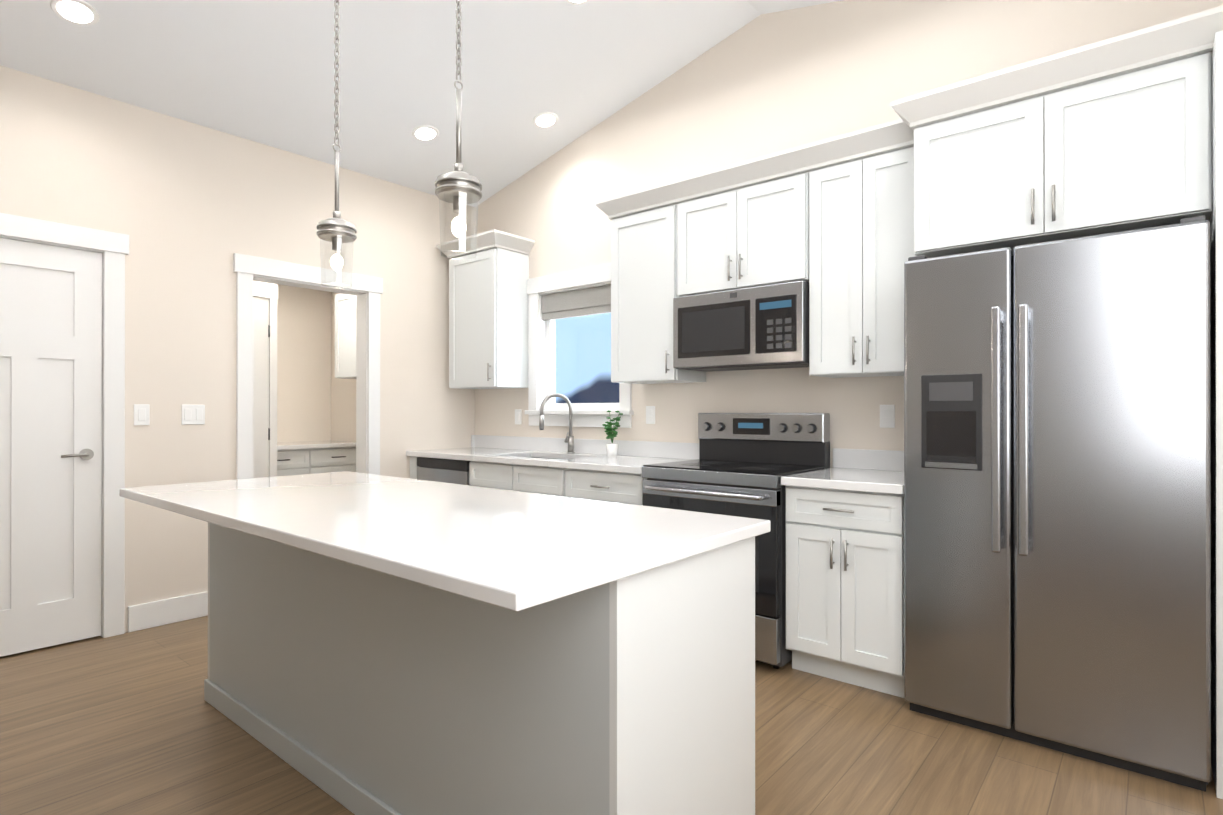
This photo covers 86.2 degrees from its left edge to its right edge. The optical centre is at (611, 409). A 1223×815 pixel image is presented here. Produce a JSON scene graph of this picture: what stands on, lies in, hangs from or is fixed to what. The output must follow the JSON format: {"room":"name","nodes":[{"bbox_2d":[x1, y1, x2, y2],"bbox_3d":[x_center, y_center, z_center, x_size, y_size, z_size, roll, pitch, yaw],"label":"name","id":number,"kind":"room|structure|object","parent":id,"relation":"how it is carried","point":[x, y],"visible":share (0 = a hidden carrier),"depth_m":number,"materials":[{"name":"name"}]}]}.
{"room":"kitchen","nodes":[
{"label":"kitchen","id":0,"kind":"room"},
{"bbox_2d":[0,65,474,632],"bbox_3d":[-3.029,-0.252,3.130,0.120,2.910,5.840,0,0,40],"label":"wall","id":1,"kind":"structure","parent":0,"point":[190,209],"depth_m":3.78,"materials":[{"name":"beige paint"}]},
{"bbox_2d":[0,238,101,656],"bbox_3d":[-2.881,0.182,3.202,0.092,2.018,0.620,0,0,40],"label":"pantry door","id":2,"kind":"structure","parent":1,"relation":"in","point":[50,445],"depth_m":3.29,"materials":[{"name":"white wood"}]},
{"bbox_2d":[0,213,128,637],"bbox_3d":[-2.920,0.130,3.241,0.145,2.145,0.836,0,0,40],"label":"door frame","id":3,"kind":"structure","parent":1,"relation":"attached to","point":[112,248],"depth_m":3.46,"materials":[{"name":"white wood"}]},
{"bbox_2d":[134,404,149,424],"bbox_3d":[-2.573,0.028,3.577,0.010,0.115,0.072,0,0,40],"label":"light switch","id":4,"kind":"object","parent":1,"relation":"attached to","point":[141,414],"visible":1,"depth_m":3.58,"materials":[{"name":"white plastic"}]},
{"bbox_2d":[128,591,207,631],"bbox_3d":[-3.165,1.132,2.857,0.016,0.140,5.250,0,0,40],"label":"baseboard","id":5,"kind":"structure","parent":1,"relation":"attached to","point":[163,612],"depth_m":3.66,"materials":[{"name":"white wood"}]},
{"bbox_2d":[182,405,204,424],"bbox_3d":[-2.413,0.029,3.769,0.010,0.115,0.118,0,0,40],"label":"light switch","id":6,"kind":"object","parent":1,"relation":"attached to","point":[193,414],"visible":1,"depth_m":3.77,"materials":[{"name":"white plastic"}]},
{"bbox_2d":[233,253,382,478],"bbox_3d":[-2.012,0.132,4.349,0.165,2.145,0.981,0,0,40],"label":"trim","id":7,"kind":"structure","parent":1,"relation":"attached to","point":[367,291],"depth_m":4.35,"materials":[{"name":"white wood"}]},
{"bbox_2d":[253,281,280,441],"bbox_3d":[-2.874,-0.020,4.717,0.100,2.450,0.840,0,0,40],"label":"wall","id":8,"kind":"structure","parent":0,"point":[279,286],"depth_m":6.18,"materials":[{"name":"beige paint"}]},
{"bbox_2d":[253,283,277,477],"bbox_3d":[-2.826,0.130,4.678,0.021,2.150,0.840,0,0,40],"label":"laundry door","id":9,"kind":"structure","parent":8,"relation":"in","point":[264,387],"depth_m":4.93,"materials":[{"name":"white wood"}]},
{"bbox_2d":[281,285,328,441],"bbox_3d":[-3.471,-0.018,5.876,0.100,2.450,2.100,0,0,40],"label":"wall","id":10,"kind":"structure","parent":0,"point":[316,399],"depth_m":6.37,"materials":[{"name":"beige paint"}]},
{"bbox_2d":[329,292,355,441],"bbox_3d":[-2.028,-0.017,5.977,1.980,2.450,0.100,0,0,40],"label":"wall","id":11,"kind":"structure","parent":0,"point":[342,392],"depth_m":6.48,"materials":[{"name":"beige paint"}]},
{"bbox_2d":[335,293,355,378],"bbox_3d":[-1.951,-0.663,5.641,1.160,0.760,0.319,0,0,40],"label":"upper cabinet","id":12,"kind":"object","parent":11,"relation":"attached to","point":[345,336],"visible":0.31,"depth_m":5.78,"materials":[{"name":"white wood"}]},
{"bbox_2d":[0,0,841,206],"bbox_3d":[-1.017,-1.997,1.462,5.410,0.742,6.140,0,0,40],"label":"ceiling","id":13,"kind":"structure","parent":0,"point":[261,71],"depth_m":3.61,"materials":[{"name":"white paint"}]},
{"bbox_2d":[50,0,99,25],"bbox_3d":[-2.403,-1.784,2.925,0.172,0.046,0.176,0,0,40],"label":"recessed light","id":14,"kind":"object","parent":13,"relation":"in","point":[80,12],"visible":1,"depth_m":2.92,"materials":[{"name":"white plastic"}]},
{"bbox_2d":[317,0,356,287],"bbox_3d":[-0.978,-1.283,2.325,0.136,1.682,0.136,0,0,40],"label":"pendant light","id":15,"kind":"object","parent":13,"relation":"hanging from","point":[336,230],"visible":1,"depth_m":2.32,"materials":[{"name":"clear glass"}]},
{"bbox_2d":[412,125,438,140],"bbox_3d":[-1.211,-1.798,4.250,0.172,0.046,0.176,0,0,40],"label":"recessed light","id":16,"kind":"object","parent":13,"relation":"in","point":[425,133],"visible":1,"depth_m":4.24,"materials":[{"name":"white plastic"}]},
{"bbox_2d":[435,0,481,259],"bbox_3d":[-0.439,-1.323,1.878,0.136,1.762,0.136,0,0,40],"label":"pendant light","id":17,"kind":"object","parent":13,"relation":"hanging from","point":[458,187],"visible":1,"depth_m":1.86,"materials":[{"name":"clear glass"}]},
{"bbox_2d":[533,112,557,127],"bbox_3d":[-0.438,-1.922,4.335,0.172,0.046,0.176,0,0,40],"label":"recessed light","id":18,"kind":"object","parent":13,"relation":"in","point":[545,119],"visible":1,"depth_m":4.32,"materials":[{"name":"white plastic"}]},
{"bbox_2d":[565,0,589,4],"bbox_3d":[-0.166,-2.122,3.317,0.172,0.046,0.176,0,0,40],"label":"recessed light","id":19,"kind":"object","parent":13,"relation":"in","point":[576,2],"visible":1,"depth_m":3.37,"materials":[{"name":"white plastic"}]},
{"bbox_2d":[0,616,1222,814],"bbox_3d":[-1.902,1.231,2.192,7.710,0.060,6.140,0,0,40],"label":"floor","id":20,"kind":"structure","parent":0,"point":[132,723],"depth_m":2.26,"materials":[{"name":"brown wood"}]},
{"bbox_2d":[277,447,355,475],"bbox_3d":[-2.897,0.778,5.967,0.662,0.860,1.015,0,0,40],"label":"laundry cabinet","id":21,"kind":"object","parent":20,"relation":"on","point":[309,461],"visible":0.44,"depth_m":5.82,"materials":[{"name":"white wood"}]},
{"bbox_2d":[277,440,355,449],"bbox_3d":[-2.904,0.327,5.970,0.649,0.039,1.020,0,0,40],"label":"countertop","id":22,"kind":"structure","parent":21,"relation":"on","point":[307,445],"depth_m":5.92,"materials":[{"name":"white stone"}]},
{"bbox_2d":[410,456,418,478],"bbox_3d":[-1.276,0.776,5.071,0.088,0.860,0.609,0,0,40],"label":"cabinet filler","id":23,"kind":"object","parent":20,"relation":"on","point":[413,467],"depth_m":4.83,"materials":[{"name":"white wood"}]},
{"bbox_2d":[417,457,470,485],"bbox_3d":[-1.020,0.777,4.837,0.594,0.858,0.585,0,0,40],"label":"dishwasher","id":24,"kind":"object","parent":20,"relation":"on","point":[444,470],"visible":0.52,"depth_m":4.59,"materials":[{"name":"grey metal"}]},
{"bbox_2d":[204,522,754,814],"bbox_3d":[-0.637,0.768,2.248,2.195,0.867,0.641,0,0,40],"label":"kitchen island","id":25,"kind":"object","parent":20,"relation":"on","point":[356,689],"visible":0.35,"depth_m":1.65,"materials":[{"name":"grey paint"}]},
{"bbox_2d":[119,471,770,610],"bbox_3d":[-0.728,0.317,2.139,2.255,0.032,0.920,0,0,40],"label":"island countertop","id":26,"kind":"structure","parent":25,"relation":"on","point":[513,550],"depth_m":1.66,"materials":[{"name":"white stone"}]},
{"bbox_2d":[469,461,566,496],"bbox_3d":[-0.442,0.775,4.357,0.896,0.860,0.642,0,0,40],"label":"base cabinet","id":27,"kind":"object","parent":20,"relation":"on","point":[538,479],"visible":0.21,"depth_m":4.10,"materials":[{"name":"white wood"}]},
{"bbox_2d":[406,393,903,494],"bbox_3d":[0.025,0.215,3.973,3.498,0.656,0.639,0,0,40],"label":"countertop","id":28,"kind":"structure","parent":27,"relation":"on","point":[875,471],"depth_m":4.05,"materials":[{"name":"white stone"}]},
{"bbox_2d":[539,393,574,453],"bbox_3d":[-0.372,0.097,4.509,0.145,0.417,0.232,0,0,40],"label":"faucet","id":29,"kind":"object","parent":28,"relation":"on","point":[568,443],"depth_m":4.53,"materials":[{"name":"silver metal"}]},
{"bbox_2d":[602,410,622,456],"bbox_3d":[0.011,0.155,4.238,0.153,0.300,0.150,0,0,40],"label":"plant","id":30,"kind":"object","parent":28,"relation":"on","point":[612,448],"depth_m":4.21,"materials":[{"name":"green plant"}]},
{"bbox_2d":[566,469,646,505],"bbox_3d":[0.136,0.774,3.877,0.598,0.860,0.642,0,0,40],"label":"base cabinet","id":31,"kind":"object","parent":20,"relation":"on","point":[617,487],"visible":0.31,"depth_m":3.65,"materials":[{"name":"white wood"}]},
{"bbox_2d":[642,413,829,668],"bbox_3d":[0.633,0.611,3.398,0.761,1.185,0.696,0,0,40],"label":"range","id":32,"kind":"object","parent":20,"relation":"on","point":[743,464],"visible":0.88,"depth_m":3.24,"materials":[{"name":"grey metal"}]},
{"bbox_2d":[785,486,904,697],"bbox_3d":[1.167,0.772,3.021,0.523,0.860,0.642,0,0,40],"label":"base cabinet","id":33,"kind":"object","parent":20,"relation":"on","point":[844,585],"visible":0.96,"depth_m":2.79,"materials":[{"name":"white wood"}]},
{"bbox_2d":[904,216,1210,791],"bbox_3d":[1.685,0.297,2.518,0.898,1.808,0.697,0,0,40],"label":"fridge","id":34,"kind":"object","parent":20,"relation":"on","point":[1057,495],"visible":1,"depth_m":2.25,"materials":[{"name":"grey metal"}]},
{"bbox_2d":[1209,31,1222,798],"bbox_3d":[2.094,0.016,2.254,0.044,2.370,0.639,0,0,40],"label":"panel","id":35,"kind":"object","parent":20,"relation":"on","point":[1216,260],"visible":0.7,"depth_m":2.02,"materials":[{"name":"white"}]},
{"bbox_2d":[475,0,1222,467],"bbox_3d":[0.897,-0.535,3.764,5.410,3.478,0.150,0,0,40],"label":"wall","id":36,"kind":"structure","parent":0,"point":[767,84],"depth_m":3.66,"materials":[{"name":"beige paint"}]},
{"bbox_2d":[449,248,528,388],"bbox_3d":[-0.951,-0.664,4.964,0.551,1.000,0.362,0,0,40],"label":"upper cabinet","id":37,"kind":"object","parent":36,"relation":"attached to","point":[488,322],"visible":0.92,"depth_m":4.82,"materials":[{"name":"white wood"}]},
{"bbox_2d":[515,409,521,423],"bbox_3d":[-0.716,0.056,4.998,0.072,0.115,0.010,0,0,40],"label":"wall outlet","id":38,"kind":"object","parent":36,"relation":"attached to","point":[518,416],"visible":1,"depth_m":4.99,"materials":[{"name":"white plastic"}]},
{"bbox_2d":[525,264,633,427],"bbox_3d":[-0.206,-0.430,4.650,1.000,1.100,0.195,0,0,40],"label":"window unit","id":39,"kind":"structure","parent":36,"relation":"in","point":[586,414],"depth_m":4.76,"materials":[{"name":"white"}]},
{"bbox_2d":[542,284,610,320],"bbox_3d":[-0.217,-0.758,4.638,0.756,0.186,0.048,0,0,40],"label":"window blind","id":40,"kind":"object","parent":39,"relation":"attached to","point":[581,302],"visible":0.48,"depth_m":4.63,"materials":[{"name":"fabric"}]},
{"bbox_2d":[646,406,654,423],"bbox_3d":[0.250,0.035,4.197,0.072,0.115,0.009,0,0,40],"label":"wall outlet","id":41,"kind":"object","parent":36,"relation":"attached to","point":[650,414],"visible":1,"depth_m":4.19,"materials":[{"name":"white plastic"}]},
{"bbox_2d":[611,204,705,383],"bbox_3d":[0.270,-0.666,3.951,0.483,1.000,0.362,0,0,40],"label":"upper cabinet","id":42,"kind":"object","parent":36,"relation":"attached to","point":[644,269],"visible":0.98,"depth_m":3.83,"materials":[{"name":"white wood"}]},
{"bbox_2d":[678,172,808,296],"bbox_3d":[0.753,-0.903,3.549,0.767,0.528,0.362,0,0,40],"label":"upper cabinet","id":43,"kind":"object","parent":36,"relation":"attached to","point":[756,235],"visible":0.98,"depth_m":3.40,"materials":[{"name":"white wood"}]},
{"bbox_2d":[673,281,808,371],"bbox_3d":[0.751,-0.427,3.546,0.764,0.403,0.368,0,0,40],"label":"microwave","id":44,"kind":"object","parent":43,"relation":"attached to","point":[760,327],"visible":1,"depth_m":3.37,"materials":[{"name":"grey metal"}]},
{"bbox_2d":[436,6,1222,258],"bbox_3d":[0.447,-1.218,3.660,4.502,0.100,0.584,0,0,40],"label":"crown molding","id":45,"kind":"structure","parent":36,"relation":"attached to","point":[1188,36],"depth_m":2.61,"materials":[{"name":"white paint"}]},
{"bbox_2d":[809,146,915,377],"bbox_3d":[1.255,-0.667,3.132,0.528,1.000,0.362,0,0,40],"label":"upper cabinet","id":46,"kind":"object","parent":36,"relation":"attached to","point":[861,231],"visible":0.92,"depth_m":3.03,"materials":[{"name":"white wood"}]},
{"bbox_2d":[880,405,894,427],"bbox_3d":[1.377,0.033,3.261,0.072,0.115,0.009,0,0,40],"label":"wall outlet","id":47,"kind":"object","parent":36,"relation":"attached to","point":[887,416],"visible":1,"depth_m":3.26,"materials":[{"name":"white plastic"}]},
{"bbox_2d":[914,52,1211,257],"bbox_3d":[1.752,-0.908,2.597,0.914,0.520,0.552,0,0,40],"label":"upper cabinet","id":48,"kind":"object","parent":36,"relation":"attached to","point":[1128,151],"visible":1,"depth_m":2.36,"materials":[{"name":"white wood"}]},
{"label":"outside","id":49,"kind":"structure","parent":0,"visible":0},
{"bbox_2d":[555,313,618,402],"bbox_3d":[1.888,-1.286,9.357,18.000,9.000,0.020,0,0,40],"label":"window pane","id":50,"kind":"structure","parent":49,"point":[575,348],"depth_m":11.30,"materials":[{"name":"clear glass"}]}
]}

